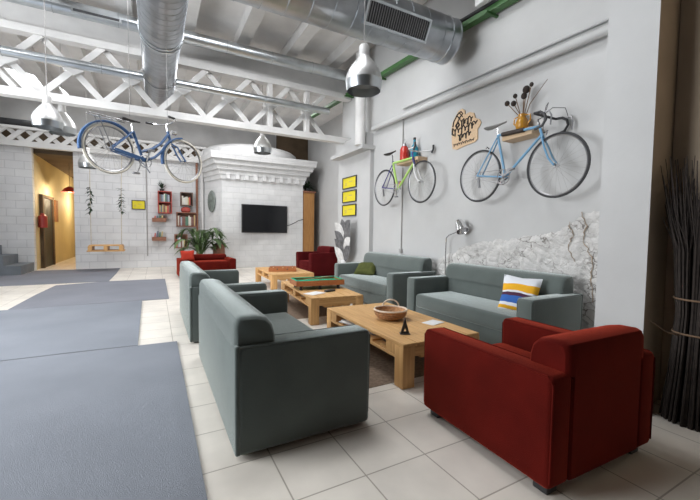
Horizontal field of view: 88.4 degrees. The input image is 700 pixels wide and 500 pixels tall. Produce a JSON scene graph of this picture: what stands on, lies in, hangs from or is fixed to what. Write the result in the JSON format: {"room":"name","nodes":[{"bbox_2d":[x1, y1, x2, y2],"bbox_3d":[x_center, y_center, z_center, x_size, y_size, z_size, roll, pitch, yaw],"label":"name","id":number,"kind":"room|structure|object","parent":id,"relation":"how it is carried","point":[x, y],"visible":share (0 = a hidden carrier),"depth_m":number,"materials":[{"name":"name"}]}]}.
{"room":"hotel lobby","nodes":[
{"label":"hotel lobby","id":0,"kind":"room"},
{"bbox_2d":[33,150,72,177],"bbox_3d":[-8.910,-3.306,17.078,11.300,0.080,10.000,-1,3,-28],"label":"ceiling","id":1,"kind":"structure","parent":0,"point":[63,162],"depth_m":12.04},
{"bbox_2d":[61,178,73,192],"bbox_3d":[-9.907,-2.539,12.706,0.480,1.040,0.480,-1,3,-28],"label":"pendant lamp","id":2,"kind":"object","parent":1,"relation":"hanging from","point":[68,189],"visible":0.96,"depth_m":12.61,"materials":[{"name":"red plastic"}]},
{"bbox_2d":[33,153,75,269],"bbox_3d":[-12.089,-1.410,15.231,0.200,3.600,9.600,-1,3,-28],"label":"wall","id":3,"kind":"structure","parent":0,"point":[49,180],"depth_m":13.92,"materials":[{"name":"yellow paint"}]},
{"bbox_2d":[38,213,47,227],"bbox_3d":[-9.769,-0.942,11.447,0.234,0.460,0.240,-1,3,-28],"label":"fire extinguisher","id":4,"kind":"object","parent":3,"relation":"attached to","point":[42,218],"visible":1,"depth_m":11.37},
{"bbox_2d":[39,194,55,267],"bbox_3d":[-10.325,-0.641,12.302,0.090,2.400,1.500,-1,3,-28],"label":"door","id":5,"kind":"structure","parent":3,"relation":"in","point":[46,203],"depth_m":12.29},
{"bbox_2d":[54,200,58,221],"bbox_3d":[-11.005,-1.459,13.481,0.040,0.800,0.500,-1,3,-28],"label":"notice board","id":6,"kind":"object","parent":3,"relation":"attached to","point":[56,217],"visible":0.78,"depth_m":13.44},
{"bbox_2d":[1,129,201,156],"bbox_3d":[-6.831,-3.539,13.237,11.300,0.820,0.100,-1,3,-28],"label":"wall","id":7,"kind":"structure","parent":0,"point":[6,132],"depth_m":11.79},
{"bbox_2d":[0,96,275,147],"bbox_3d":[-6.896,-4.096,13.341,11.300,1.920,0.200,-1,3,-28],"label":"wall","id":8,"kind":"structure","parent":0,"point":[15,108],"depth_m":12.98,"materials":[{"name":"paint"}]},
{"bbox_2d":[0,145,309,270],"bbox_3d":[-6.611,-1.273,12.631,11.050,3.720,0.200,-1,3,-28],"label":"wall","id":9,"kind":"structure","parent":0,"point":[105,215],"depth_m":11.80,"materials":[{"name":"white brick"}]},
{"bbox_2d":[0,124,206,162],"bbox_3d":[-8.154,-3.367,11.446,6.862,0.582,0.200,-1,3,-28],"label":"beam","id":10,"kind":"structure","parent":9,"relation":"on","point":[6,141],"depth_m":11.16,"materials":[{"name":"metal"}]},
{"bbox_2d":[0,117,32,126],"bbox_3d":[-9.999,-3.732,10.424,2.554,0.196,0.200,-1,3,-28],"label":"roll","id":11,"kind":"object","parent":10,"relation":"on","point":[3,120],"visible":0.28,"depth_m":10.48,"materials":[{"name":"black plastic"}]},
{"bbox_2d":[132,200,144,209],"bbox_3d":[-7.158,-1.528,12.186,0.400,0.310,0.030,-1,3,-28],"label":"framed picture","id":12,"kind":"object","parent":9,"relation":"attached to","point":[136,204],"visible":1,"depth_m":12.19,"materials":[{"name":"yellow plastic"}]},
{"bbox_2d":[146,162,147,255],"bbox_3d":[-6.943,-1.401,12.306,0.033,3.200,0.033,0,3,-6],"label":"conduit","id":13,"kind":"object","parent":9,"relation":"attached to","point":[146,162],"visible":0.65,"depth_m":12.31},
{"bbox_2d":[158,191,171,213],"bbox_3d":[-6.398,-1.641,12.438,0.430,0.760,0.300,-1,3,-28],"label":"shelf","id":14,"kind":"object","parent":9,"relation":"attached to","point":[169,193],"visible":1,"depth_m":12.45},
{"bbox_2d":[180,192,192,205],"bbox_3d":[-5.794,-1.795,12.757,0.400,0.470,0.300,-1,3,-28],"label":"crate","id":15,"kind":"object","parent":9,"relation":"attached to","point":[184,194],"visible":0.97,"depth_m":12.73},
{"bbox_2d":[176,212,197,226],"bbox_3d":[-5.794,-1.081,12.798,0.680,0.500,0.300,-1,3,-28],"label":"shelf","id":16,"kind":"object","parent":9,"relation":"attached to","point":[186,214],"visible":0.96,"depth_m":12.81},
{"bbox_2d":[195,163,198,253],"bbox_3d":[-5.527,-1.269,13.014,0.076,3.700,0.080,-1,3,-28],"label":"pipe","id":17,"kind":"object","parent":9,"relation":"attached to","point":[196,165],"visible":0.53,"depth_m":12.94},
{"bbox_2d":[201,171,203,253],"bbox_3d":[-5.369,-1.271,13.100,0.076,3.700,0.080,-1,3,-28],"label":"pipe","id":18,"kind":"object","parent":9,"relation":"attached to","point":[202,201],"visible":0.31,"depth_m":13.05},
{"bbox_2d":[0,0,427,131],"bbox_3d":[-4.033,-4.668,8.255,11.500,0.200,14.000,-1,3,-28],"label":"ceiling","id":19,"kind":"structure","parent":0,"point":[221,19],"depth_m":8.32,"materials":[{"name":"paint"}]},
{"bbox_2d":[0,69,18,87],"bbox_3d":[-7.007,-4.340,5.377,0.240,0.240,11.750,-1,3,-28],"label":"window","id":20,"kind":"structure","parent":19,"relation":"attached to","point":[5,80],"depth_m":9.64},
{"bbox_2d":[0,31,62,93],"bbox_3d":[-6.093,-4.353,5.873,0.240,0.240,11.750,-1,3,-28],"label":"ceiling beam","id":21,"kind":"structure","parent":19,"relation":"attached to","point":[38,69],"depth_m":8.66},
{"bbox_2d":[12,69,59,87],"bbox_3d":[-8.771,-4.941,10.168,1.300,0.020,1.800,-1,3,-28],"label":"window","id":22,"kind":"structure","parent":19,"relation":"attached to","point":[33,77],"depth_m":10.38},
{"bbox_2d":[31,0,63,130],"bbox_3d":[-3.905,-2.982,4.604,0.332,2.800,0.332,-1,3,-28],"label":"pendant lamp","id":23,"kind":"object","parent":19,"relation":"hanging from","point":[45,116],"visible":1,"depth_m":4.60,"materials":[{"name":"metal"}]},
{"bbox_2d":[42,95,51,103],"bbox_3d":[-3.918,-1.927,4.656,0.098,0.126,0.098,-1,3,-28],"label":"socket","id":24,"kind":"object","parent":23,"relation":"attached to","point":[46,99],"depth_m":4.62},
{"bbox_2d":[49,49,76,136],"bbox_3d":[-5.582,-3.390,6.951,0.448,2.260,0.448,-1,3,-28],"label":"pendant lamp","id":25,"kind":"object","parent":19,"relation":"hanging from","point":[69,129],"visible":0.59,"depth_m":6.96,"materials":[{"name":"metal"}]},
{"bbox_2d":[67,45,103,98],"bbox_3d":[-5.179,-4.367,6.369,0.240,0.240,11.750,-1,3,-28],"label":"ceiling beam","id":26,"kind":"structure","parent":19,"relation":"attached to","point":[77,53],"depth_m":8.96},
{"bbox_2d":[78,108,96,168],"bbox_3d":[-7.233,-3.477,9.889,0.448,2.420,0.448,-1,3,-28],"label":"pendant lamp","id":27,"kind":"object","parent":19,"relation":"hanging from","point":[82,161],"visible":0.57,"depth_m":9.81,"materials":[{"name":"metal"}]},
{"bbox_2d":[85,156,125,251],"bbox_3d":[-7.486,-1.526,11.031,1.089,3.123,0.672,-1,3,-28],"label":"swing","id":28,"kind":"object","parent":19,"relation":"hanging from","point":[91,248],"visible":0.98,"depth_m":10.94,"materials":[{"name":"brown wood"}]},
{"bbox_2d":[115,0,141,105],"bbox_3d":[-4.264,-4.381,6.864,0.240,0.240,11.750,-1,3,-28],"label":"ceiling beam","id":29,"kind":"structure","parent":19,"relation":"attached to","point":[121,5],"depth_m":8.24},
{"bbox_2d":[127,0,129,115],"bbox_3d":[-2.983,-3.102,4.838,0.007,2.560,0.008,-1,3,-28],"label":"hanging wire","id":30,"kind":"object","parent":19,"relation":"hanging from","point":[127,0],"visible":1,"depth_m":4.86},
{"bbox_2d":[166,44,167,121],"bbox_3d":[-2.705,-3.152,5.299,0.007,2.500,0.008,-1,3,-28],"label":"hanging wire","id":31,"kind":"object","parent":19,"relation":"hanging from","point":[166,44],"visible":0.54,"depth_m":5.32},
{"bbox_2d":[77,111,201,182],"bbox_3d":[-2.872,-1.457,5.140,0.603,0.887,1.748,2,3,31],"label":"bicycle","id":32,"kind":"object","parent":31,"relation":"hanging from","point":[81,143],"visible":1,"depth_m":4.93,"materials":[{"name":"metal"}]},
{"bbox_2d":[169,0,200,111],"bbox_3d":[-3.350,-4.394,7.360,0.240,0.240,11.750,-1,3,-28],"label":"ceiling beam","id":33,"kind":"structure","parent":19,"relation":"attached to","point":[193,8],"depth_m":6.74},
{"bbox_2d":[204,5,265,114],"bbox_3d":[-2.436,-4.408,7.856,0.240,0.240,11.750,-1,3,-28],"label":"ceiling beam","id":34,"kind":"structure","parent":19,"relation":"attached to","point":[252,17],"depth_m":7.09,"materials":[{"name":"paint"}]},
{"bbox_2d":[253,85,271,154],"bbox_3d":[-2.176,-3.498,8.954,0.448,2.160,0.448,-1,3,-28],"label":"pendant lamp","id":35,"kind":"object","parent":19,"relation":"hanging from","point":[262,146],"visible":0.92,"depth_m":8.87,"materials":[{"name":"metal"}]},
{"bbox_2d":[232,22,319,121],"bbox_3d":[-1.522,-4.421,8.351,0.240,0.240,11.750,-1,3,-28],"label":"ceiling beam","id":36,"kind":"structure","parent":19,"relation":"attached to","point":[304,32],"depth_m":7.61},
{"bbox_2d":[260,0,414,125],"bbox_3d":[-0.608,-4.435,8.847,0.240,0.240,11.750,-1,3,-28],"label":"ceiling beam","id":37,"kind":"structure","parent":19,"relation":"attached to","point":[349,46],"depth_m":8.07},
{"bbox_2d":[346,2,381,97],"bbox_3d":[0.182,-3.129,4.342,0.448,2.380,0.448,-1,3,-28],"label":"pendant lamp","id":38,"kind":"object","parent":19,"relation":"hanging from","point":[363,78],"visible":1,"depth_m":4.27,"materials":[{"name":"metal"}]},
{"bbox_2d":[359,43,369,55],"bbox_3d":[0.173,-2.405,4.378,0.132,0.170,0.132,-1,3,-28],"label":"socket","id":39,"kind":"object","parent":38,"relation":"attached to","point":[364,47],"depth_m":4.32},
{"bbox_2d":[276,135,307,159],"bbox_3d":[-2.391,-4.021,14.949,1.350,1.720,0.080,-1,3,-28],"label":"wall","id":40,"kind":"structure","parent":0,"point":[297,147],"depth_m":14.94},
{"bbox_2d":[308,113,342,262],"bbox_3d":[-0.633,-2.082,13.438,0.250,5.400,7.600,-1,3,-28],"label":"wall","id":41,"kind":"structure","parent":0,"point":[324,178],"depth_m":13.69,"materials":[{"name":"white paint"}]},
{"bbox_2d":[0,257,699,499],"bbox_3d":[-5.102,0.771,10.376,11.500,0.100,29.000,-1,3,-28],"label":"floor","id":42,"kind":"structure","parent":0,"point":[402,451],"depth_m":2.08,"materials":[{"name":"tile"}]},
{"bbox_2d":[0,245,33,275],"bbox_3d":[-10.141,0.014,9.955,1.860,1.330,1.240,-1,3,-28],"label":"stairs","id":43,"kind":"structure","parent":42,"relation":"on","point":[9,265],"depth_m":9.99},
{"bbox_2d":[0,268,119,285],"bbox_3d":[-8.575,0.716,9.489,4.050,0.012,3.440,-1,3,-28],"label":"carpet","id":44,"kind":"object","parent":42,"relation":"on","point":[41,277],"visible":1,"depth_m":9.53,"materials":[{"name":"carpet"}]},
{"bbox_2d":[0,300,141,360],"bbox_3d":[-5.198,1.026,4.129,4.870,0.012,2.900,-1,3,-28],"label":"carpet","id":45,"kind":"object","parent":42,"relation":"on","point":[43,331],"visible":0.92,"depth_m":4.62,"materials":[{"name":"carpet"}]},
{"bbox_2d":[8,279,168,309],"bbox_3d":[-5.143,0.853,7.595,2.276,0.012,3.110,-1,3,-28],"label":"carpet","id":46,"kind":"object","parent":42,"relation":"on","point":[149,289],"visible":0.96,"depth_m":7.16,"materials":[{"name":"carpet"}]},
{"bbox_2d":[0,341,206,499],"bbox_3d":[-1.151,1.260,0.426,8.450,0.012,7.520,-1,3,-28],"label":"carpet","id":47,"kind":"object","parent":42,"relation":"on","point":[113,423],"visible":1,"depth_m":2.33,"materials":[{"name":"carpet"}]},
{"bbox_2d":[169,228,227,254],"bbox_3d":[-4.673,-0.008,11.211,1.759,1.382,1.370,-1,3,-28],"label":"potted palm","id":48,"kind":"object","parent":42,"relation":"on","point":[199,245],"visible":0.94,"depth_m":11.10,"materials":[{"name":"plant"}]},
{"bbox_2d":[176,254,235,275],"bbox_3d":[-4.093,0.438,10.267,1.450,0.600,0.887,-1,3,-32],"label":"armchair","id":49,"kind":"object","parent":42,"relation":"on","point":[204,261],"visible":0.51,"depth_m":10.16,"materials":[{"name":"red fabric"}]},
{"bbox_2d":[180,250,194,260],"bbox_3d":[-4.495,0.161,9.965,0.360,0.294,0.169,-1,4,-36],"label":"cushion","id":50,"kind":"object","parent":49,"relation":"on","point":[188,255],"visible":0.89,"depth_m":9.91,"materials":[{"name":"red fabric"}]},
{"bbox_2d":[191,260,228,268],"bbox_3d":[-4.041,0.405,10.184,1.082,0.195,0.670,-1,3,-32],"label":"seat cushion","id":51,"kind":"object","parent":49,"relation":"on","point":[203,264],"depth_m":9.99,"materials":[{"name":"red fabric"}]},
{"bbox_2d":[213,237,227,253],"bbox_3d":[-4.317,0.093,11.900,0.582,1.121,0.626,3,4,42],"label":"potted plant","id":52,"kind":"object","parent":42,"relation":"on","point":[222,251],"visible":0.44,"depth_m":11.75,"materials":[{"name":"green plant"}]},
{"bbox_2d":[179,261,266,342],"bbox_3d":[-1.867,0.616,5.094,0.887,0.816,1.860,-1,3,-28],"label":"sofa","id":53,"kind":"object","parent":42,"relation":"on","point":[190,274],"visible":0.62,"depth_m":4.37,"materials":[{"name":"grey fabric"}]},
{"bbox_2d":[198,143,316,267],"bbox_3d":[-3.571,-1.668,13.961,4.288,4.450,3.098,-1,3,-28],"label":"chimney","id":54,"kind":"object","parent":42,"relation":"on","point":[236,175],"visible":0.94,"depth_m":12.77,"materials":[{"name":"brick"}]},
{"bbox_2d":[208,190,214,211],"bbox_3d":[-4.885,-1.716,12.691,0.544,0.768,0.050,3,4,43],"label":"mirror","id":55,"kind":"object","parent":54,"relation":"attached to","point":[211,196],"visible":1,"depth_m":12.65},
{"bbox_2d":[241,204,303,232],"bbox_3d":[-2.783,-1.112,13.051,2.306,0.990,0.196,-1,3,-31],"label":"television","id":56,"kind":"object","parent":54,"relation":"attached to","point":[254,218],"visible":1,"depth_m":12.80,"materials":[{"name":"black plastic"}]},
{"bbox_2d":[198,279,369,456],"bbox_3d":[-0.700,0.733,3.039,0.887,0.816,1.890,-1,3,-28],"label":"sofa","id":57,"kind":"object","parent":42,"relation":"on","point":[274,379],"visible":1,"depth_m":2.23,"materials":[{"name":"grey fabric"}]},
{"bbox_2d":[264,312,312,333],"bbox_3d":[-0.616,0.802,3.089,0.670,0.195,1.522,-1,3,-28],"label":"seat cushion","id":58,"kind":"object","parent":57,"relation":"on","point":[282,322],"depth_m":3.38,"materials":[{"name":"grey fabric"}]},
{"bbox_2d":[255,267,313,289],"bbox_3d":[-1.599,0.663,8.578,0.954,0.380,1.654,-1,3,-26],"label":"coffee table","id":59,"kind":"object","parent":42,"relation":"on","point":[264,272],"visible":0.63,"depth_m":7.96,"materials":[{"name":"brown wood"}]},
{"bbox_2d":[256,272,289,280],"bbox_3d":[-1.598,0.604,8.575,0.950,0.029,1.610,-1,3,-26],"label":"shelf","id":60,"kind":"object","parent":59,"relation":"attached to","point":[266,276],"depth_m":7.80,"materials":[{"name":"brown wood"}]},
{"bbox_2d":[269,266,295,271],"bbox_3d":[-1.568,0.438,8.402,0.620,0.085,0.720,0,3,-8],"label":"game","id":61,"kind":"object","parent":59,"relation":"on","point":[271,268],"visible":1,"depth_m":8.21,"materials":[{"name":"brown wood"}]},
{"bbox_2d":[303,191,315,250],"bbox_3d":[-1.704,-0.840,13.969,0.640,2.840,0.410,-1,3,-28],"label":"tall cabinet","id":62,"kind":"object","parent":42,"relation":"on","point":[308,196],"visible":0.64,"depth_m":13.82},
{"bbox_2d":[296,246,336,275],"bbox_3d":[-1.013,0.316,10.856,0.887,0.861,1.000,-1,3,-34],"label":"armchair","id":63,"kind":"object","parent":42,"relation":"on","point":[321,262],"visible":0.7,"depth_m":10.53,"materials":[{"name":"red fabric"}]},
{"bbox_2d":[299,260,308,267],"bbox_3d":[-1.094,0.410,10.806,0.670,0.195,0.632,-1,3,-34],"label":"seat cushion","id":64,"kind":"object","parent":63,"relation":"on","point":[302,263],"depth_m":10.63,"materials":[{"name":"red fabric"}]},
{"bbox_2d":[287,295,348,318],"bbox_3d":[-0.897,0.968,6.403,1.500,0.004,2.000,-1,3,-28],"label":"rug","id":65,"kind":"object","parent":42,"relation":"on","point":[297,309],"visible":0.21,"depth_m":5.98,"materials":[{"name":"brown carpet"}]},
{"bbox_2d":[281,281,362,324],"bbox_3d":[-0.541,0.806,5.980,0.804,0.380,1.854,-1,3,-23],"label":"coffee table","id":66,"kind":"object","parent":65,"relation":"on","point":[342,296],"visible":0.76,"depth_m":5.23,"materials":[{"name":"brown wood"}]},
{"bbox_2d":[283,288,349,306],"bbox_3d":[-0.540,0.746,5.977,0.800,0.029,1.810,-1,3,-23],"label":"shelf","id":67,"kind":"object","parent":66,"relation":"attached to","point":[299,297],"depth_m":5.19,"materials":[{"name":"brown wood"}]},
{"bbox_2d":[290,276,343,289],"bbox_3d":[-0.545,0.541,5.910,0.800,0.154,0.450,0,3,-22],"label":"game","id":68,"kind":"object","parent":66,"relation":"on","point":[299,282],"visible":1,"depth_m":5.76,"materials":[{"name":"green fabric"}]},
{"bbox_2d":[334,219,349,262],"bbox_3d":[-0.139,0.056,8.694,0.240,1.616,0.809,-1,3,-28],"label":"leaf decoration","id":69,"kind":"object","parent":42,"relation":"on","point":[342,233],"visible":0.74,"depth_m":8.71,"materials":[{"name":"white plastic"}]},
{"bbox_2d":[334,252,435,307],"bbox_3d":[0.558,0.528,6.793,0.887,0.881,2.100,-1,3,-28],"label":"sofa","id":70,"kind":"object","parent":42,"relation":"on","point":[389,280],"visible":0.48,"depth_m":6.40,"materials":[{"name":"grey fabric"}]},
{"bbox_2d":[339,274,386,296],"bbox_3d":[0.472,0.632,6.752,0.670,0.195,1.732,-1,3,-28],"label":"seat cushion","id":71,"kind":"object","parent":70,"relation":"on","point":[375,285],"depth_m":6.60,"materials":[{"name":"grey fabric"}]},
{"bbox_2d":[354,262,375,274],"bbox_3d":[0.336,0.386,7.409,0.508,0.280,0.300,3,3,32],"label":"cushion","id":72,"kind":"object","parent":70,"relation":"on","point":[363,268],"visible":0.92,"depth_m":7.32,"materials":[{"name":"green fabric"}]},
{"bbox_2d":[369,332,423,387],"bbox_3d":[0.340,1.099,4.092,1.630,0.004,1.750,-1,3,-28],"label":"rug","id":73,"kind":"object","parent":42,"relation":"on","point":[382,364],"visible":0.02,"depth_m":3.46,"materials":[{"name":"brown carpet"}]},
{"bbox_2d":[327,302,478,389],"bbox_3d":[0.461,0.924,3.867,0.864,0.380,1.584,-1,3,-27],"label":"coffee table","id":74,"kind":"object","parent":73,"relation":"on","point":[404,348],"visible":0.67,"depth_m":3.42,"materials":[{"name":"brown wood"}]},
{"bbox_2d":[331,319,423,356],"bbox_3d":[0.461,0.864,3.864,0.860,0.029,1.540,-1,3,-27],"label":"shelf","id":75,"kind":"object","parent":74,"relation":"attached to","point":[375,340],"depth_m":3.32,"materials":[{"name":"brown wood"}]},
{"bbox_2d":[373,299,407,320],"bbox_3d":[0.432,0.638,3.837,0.364,0.175,0.364,1,3,-3],"label":"basket","id":76,"kind":"object","parent":74,"relation":"on","point":[385,312],"visible":1,"depth_m":3.77,"materials":[{"name":"wicker"}]},
{"bbox_2d":[399,319,410,334],"bbox_3d":[0.500,0.690,3.273,0.092,0.145,0.070,1,3,-1],"label":"stand","id":77,"kind":"object","parent":74,"relation":"on","point":[404,326],"visible":1,"depth_m":3.26,"materials":[{"name":"black plastic"}]},
{"bbox_2d":[422,320,443,325],"bbox_3d":[0.852,0.744,3.695,0.200,0.004,0.140,-2,4,-43],"label":"leaflet","id":78,"kind":"object","parent":74,"relation":"on","point":[430,322],"visible":1,"depth_m":3.69,"materials":[{"name":"white paper"}]},
{"bbox_2d":[444,219,468,274],"bbox_3d":[1.628,0.272,5.731,0.199,1.523,0.598,0,3,-22],"label":"floor lamp","id":79,"kind":"object","parent":42,"relation":"on","point":[461,227],"visible":0.68,"depth_m":5.56,"materials":[{"name":"silver metal"}]},
{"bbox_2d":[407,263,582,343],"bbox_3d":[1.693,0.665,4.620,0.887,0.851,2.000,-1,3,-28],"label":"sofa","id":80,"kind":"object","parent":42,"relation":"on","point":[468,296],"visible":0.62,"depth_m":4.38,"materials":[{"name":"grey fabric"}]},
{"bbox_2d":[416,291,516,331],"bbox_3d":[1.607,0.754,4.578,0.670,0.195,1.632,-1,3,-28],"label":"seat cushion","id":81,"kind":"object","parent":80,"relation":"on","point":[483,312],"depth_m":4.48,"materials":[{"name":"grey fabric"}]},
{"bbox_2d":[498,274,542,309],"bbox_3d":[1.946,0.511,4.134,0.441,0.425,0.217,3,4,41],"label":"cushion","id":82,"kind":"object","parent":80,"relation":"on","point":[514,288],"visible":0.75,"depth_m":4.10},
{"bbox_2d":[424,317,655,494],"bbox_3d":[1.166,0.812,2.358,0.950,0.770,0.977,-1,3,-26],"label":"armchair","id":83,"kind":"object","parent":42,"relation":"on","point":[556,404],"visible":1,"depth_m":1.94,"materials":[{"name":"red fabric"}]},
{"bbox_2d":[492,343,530,357],"bbox_3d":[1.122,0.855,2.447,0.612,0.195,0.760,-1,3,-26],"label":"seat cushion","id":84,"kind":"object","parent":83,"relation":"on","point":[518,348],"depth_m":2.73,"materials":[{"name":"red fabric"}]},
{"bbox_2d":[650,156,699,431],"bbox_3d":[2.409,0.275,2.510,0.499,1.860,0.387,3,4,35],"label":"bundle","id":85,"kind":"object","parent":42,"relation":"on","point":[680,401],"visible":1,"depth_m":2.50,"materials":[{"name":"wood"}]},
{"bbox_2d":[330,132,375,262],"bbox_3d":[0.014,-0.881,8.616,0.340,3.500,1.600,-1,3,-28],"label":"pillar","id":86,"kind":"structure","parent":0,"point":[358,160],"depth_m":8.35,"materials":[{"name":"white paint"}]},
{"bbox_2d":[342,175,356,189],"bbox_3d":[-0.016,-1.640,8.762,0.030,0.285,0.700,-1,3,-28],"label":"framed picture","id":87,"kind":"object","parent":86,"relation":"attached to","point":[349,182],"visible":1,"depth_m":8.75,"materials":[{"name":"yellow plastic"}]},
{"bbox_2d":[343,176,354,188],"bbox_3d":[-0.010,-1.640,8.765,0.014,0.241,0.656,-1,3,-28],"label":"poster","id":88,"kind":"object","parent":87,"relation":"attached to","point":[348,182],"depth_m":8.76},
{"bbox_2d":[342,189,356,202],"bbox_3d":[-0.020,-1.305,8.779,0.030,0.285,0.700,-1,3,-28],"label":"framed picture","id":89,"kind":"object","parent":86,"relation":"attached to","point":[351,195],"visible":1,"depth_m":8.76,"materials":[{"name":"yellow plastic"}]},
{"bbox_2d":[343,190,354,201],"bbox_3d":[-0.014,-1.306,8.782,0.014,0.241,0.656,-1,3,-28],"label":"poster","id":90,"kind":"object","parent":89,"relation":"attached to","point":[348,196],"depth_m":8.77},
{"bbox_2d":[342,203,356,216],"bbox_3d":[-0.024,-0.971,8.796,0.030,0.285,0.700,-1,3,-28],"label":"framed picture","id":91,"kind":"object","parent":86,"relation":"attached to","point":[350,209],"visible":1,"depth_m":8.77,"materials":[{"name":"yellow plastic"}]},
{"bbox_2d":[343,205,354,215],"bbox_3d":[-0.018,-0.971,8.799,0.014,0.241,0.656,-1,3,-28],"label":"poster","id":92,"kind":"object","parent":91,"relation":"attached to","point":[348,210],"depth_m":8.78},
{"bbox_2d":[355,50,365,145],"bbox_3d":[0.236,-3.397,7.865,0.230,2.195,0.230,-1,3,-28],"label":"downpipe","id":93,"kind":"object","parent":86,"relation":"attached to","point":[360,103],"visible":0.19,"depth_m":7.80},
{"bbox_2d":[343,0,608,328],"bbox_3d":[1.555,-1.702,6.388,0.334,5.400,6.900,-1,3,-28],"label":"wall","id":94,"kind":"structure","parent":0,"point":[576,77],"depth_m":5.05,"materials":[{"name":"white paint"}]},
{"bbox_2d":[399,168,402,252],"bbox_3d":[1.011,-0.777,7.079,0.045,1.670,0.070,-1,3,-28],"label":"conduit","id":95,"kind":"object","parent":94,"relation":"attached to","point":[400,249],"visible":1,"depth_m":7.08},
{"bbox_2d":[397,156,426,166],"bbox_3d":[1.135,-1.636,6.653,0.220,0.070,0.640,-1,3,-28],"label":"shelf","id":96,"kind":"object","parent":94,"relation":"attached to","point":[418,158],"visible":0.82,"depth_m":6.56,"materials":[{"name":"brown wood"}]},
{"bbox_2d":[400,139,408,159],"bbox_3d":[1.033,-1.890,6.834,0.170,0.415,0.170,-1,3,-28],"label":"bottle","id":97,"kind":"object","parent":96,"relation":"on","point":[404,151],"visible":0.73,"depth_m":6.77,"materials":[{"name":"red glass"}]},
{"bbox_2d":[375,142,435,205],"bbox_3d":[0.961,-1.359,6.688,0.436,1.043,1.855,-1,3,-28],"label":"bicycle","id":98,"kind":"object","parent":96,"relation":"hanging from","point":[414,164],"visible":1,"depth_m":6.50,"materials":[{"name":"green metal"}]},
{"bbox_2d":[451,109,481,149],"bbox_3d":[1.798,-1.913,5.614,0.036,0.621,0.611,-1,3,-28],"label":"sign","id":99,"kind":"object","parent":94,"relation":"attached to","point":[464,130],"visible":1,"depth_m":5.63,"materials":[{"name":"brown wood"}]},
{"bbox_2d":[371,24,607,130],"bbox_3d":[1.729,-2.450,5.557,0.100,0.200,5.152,-1,3,-28],"label":"pipe","id":100,"kind":"object","parent":94,"relation":"attached to","point":[602,31],"visible":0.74,"depth_m":4.77,"materials":[{"name":"metal"}]},
{"bbox_2d":[403,16,608,108],"bbox_3d":[2.022,-2.575,5.139,0.044,0.164,4.151,-1,3,-28],"label":"conduit","id":101,"kind":"object","parent":94,"relation":"attached to","point":[605,19],"visible":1,"depth_m":4.71,"materials":[{"name":"metal"}]},
{"bbox_2d":[502,126,542,142],"bbox_3d":[2.221,-1.485,4.654,0.220,0.095,0.440,-1,3,-28],"label":"shelf","id":102,"kind":"object","parent":94,"relation":"attached to","point":[529,134],"visible":0.74,"depth_m":4.59,"materials":[{"name":"brown wood"}]},
{"bbox_2d":[513,113,530,128],"bbox_3d":[2.219,-1.641,4.644,0.162,0.215,0.211,1,3,8],"label":"jug","id":103,"kind":"object","parent":102,"relation":"on","point":[522,121],"visible":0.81,"depth_m":4.59,"materials":[{"name":"orange ceramic"}]},
{"bbox_2d":[505,79,547,116],"bbox_3d":[2.225,-1.823,4.586,0.088,0.560,0.594,-1,3,-28],"label":"dried flowers","id":104,"kind":"object","parent":103,"relation":"in","point":[526,89],"visible":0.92,"depth_m":4.58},
{"bbox_2d":[460,102,590,201],"bbox_3d":[2.099,-1.156,4.594,0.451,1.066,1.847,-1,3,-28],"label":"bicycle","id":105,"kind":"object","parent":102,"relation":"hanging from","point":[542,115],"visible":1,"depth_m":4.37,"materials":[{"name":"blue metal"}]},
{"bbox_2d":[594,0,680,402],"bbox_3d":[2.595,-1.518,2.946,1.190,5.400,0.350,-1,3,-28],"label":"pillar","id":106,"kind":"structure","parent":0,"point":[643,43],"depth_m":2.68,"materials":[{"name":"white paint"}]},
{"bbox_2d":[659,0,699,399],"bbox_3d":[3.987,-1.408,1.105,1.100,5.400,4.280,-1,3,-28],"label":"wall","id":107,"kind":"structure","parent":0,"point":[686,142],"depth_m":2.69,"materials":[{"name":"brown paint"}]},
{"bbox_3d":[-10.007,-4.149,7.433,0.200,2.100,29.000,-1,3,-28],"label":"wall","id":108,"kind":"structure","parent":0,"visible":0},
{"bbox_2d":[3,0,347,81],"bbox_3d":[-3.972,-3.987,6.273,9.300,0.244,0.250,-1,3,-28],"label":"pipe","id":109,"kind":"object","parent":108,"relation":"attached to","point":[64,7],"visible":0.8,"depth_m":6.81,"materials":[{"name":"metal"}]},
{"bbox_2d":[70,7,121,24],"bbox_3d":[-4.240,-3.918,6.035,0.700,0.060,0.075,-1,3,-28],"label":"slot vent","id":110,"kind":"object","parent":109,"relation":"attached to","point":[80,12],"depth_m":6.02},
{"bbox_2d":[0,0,351,144],"bbox_3d":[-4.176,-3.405,6.689,9.437,1.690,0.260,-1,3,-28],"label":"roof truss","id":111,"kind":"object","parent":108,"relation":"attached to","point":[17,19],"visible":0.84,"depth_m":6.88,"materials":[{"name":"metal"}]},
{"bbox_2d":[0,0,329,114],"bbox_3d":[-1.147,-3.240,4.006,11.662,0.647,7.854,3,4,36],"label":"air duct","id":112,"kind":"object","parent":111,"relation":"attached to","point":[160,23],"visible":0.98,"depth_m":5.94,"materials":[{"name":"metal"}]},
{"bbox_2d":[232,0,462,64],"bbox_3d":[-0.038,-3.135,4.612,3.492,0.642,0.699,-1,3,-28],"label":"air duct","id":113,"kind":"object","parent":112,"relation":"attached to","point":[409,27],"visible":1,"depth_m":4.68,"materials":[{"name":"metal"}]},
{"bbox_2d":[310,0,518,117],"bbox_3d":[0.848,-3.583,7.108,0.240,0.508,8.794,-1,3,-28],"label":"cable tray","id":114,"kind":"object","parent":111,"relation":"attached to","point":[490,9],"visible":0.44,"depth_m":5.29,"materials":[{"name":"green paint"}]},
{"bbox_2d":[475,0,489,7],"bbox_3d":[1.849,-3.477,4.909,0.080,0.180,0.300,-1,3,-28],"label":"junction box","id":115,"kind":"object","parent":114,"relation":"attached to","point":[478,3],"visible":1,"depth_m":4.97,"materials":[{"name":"white plastic"}]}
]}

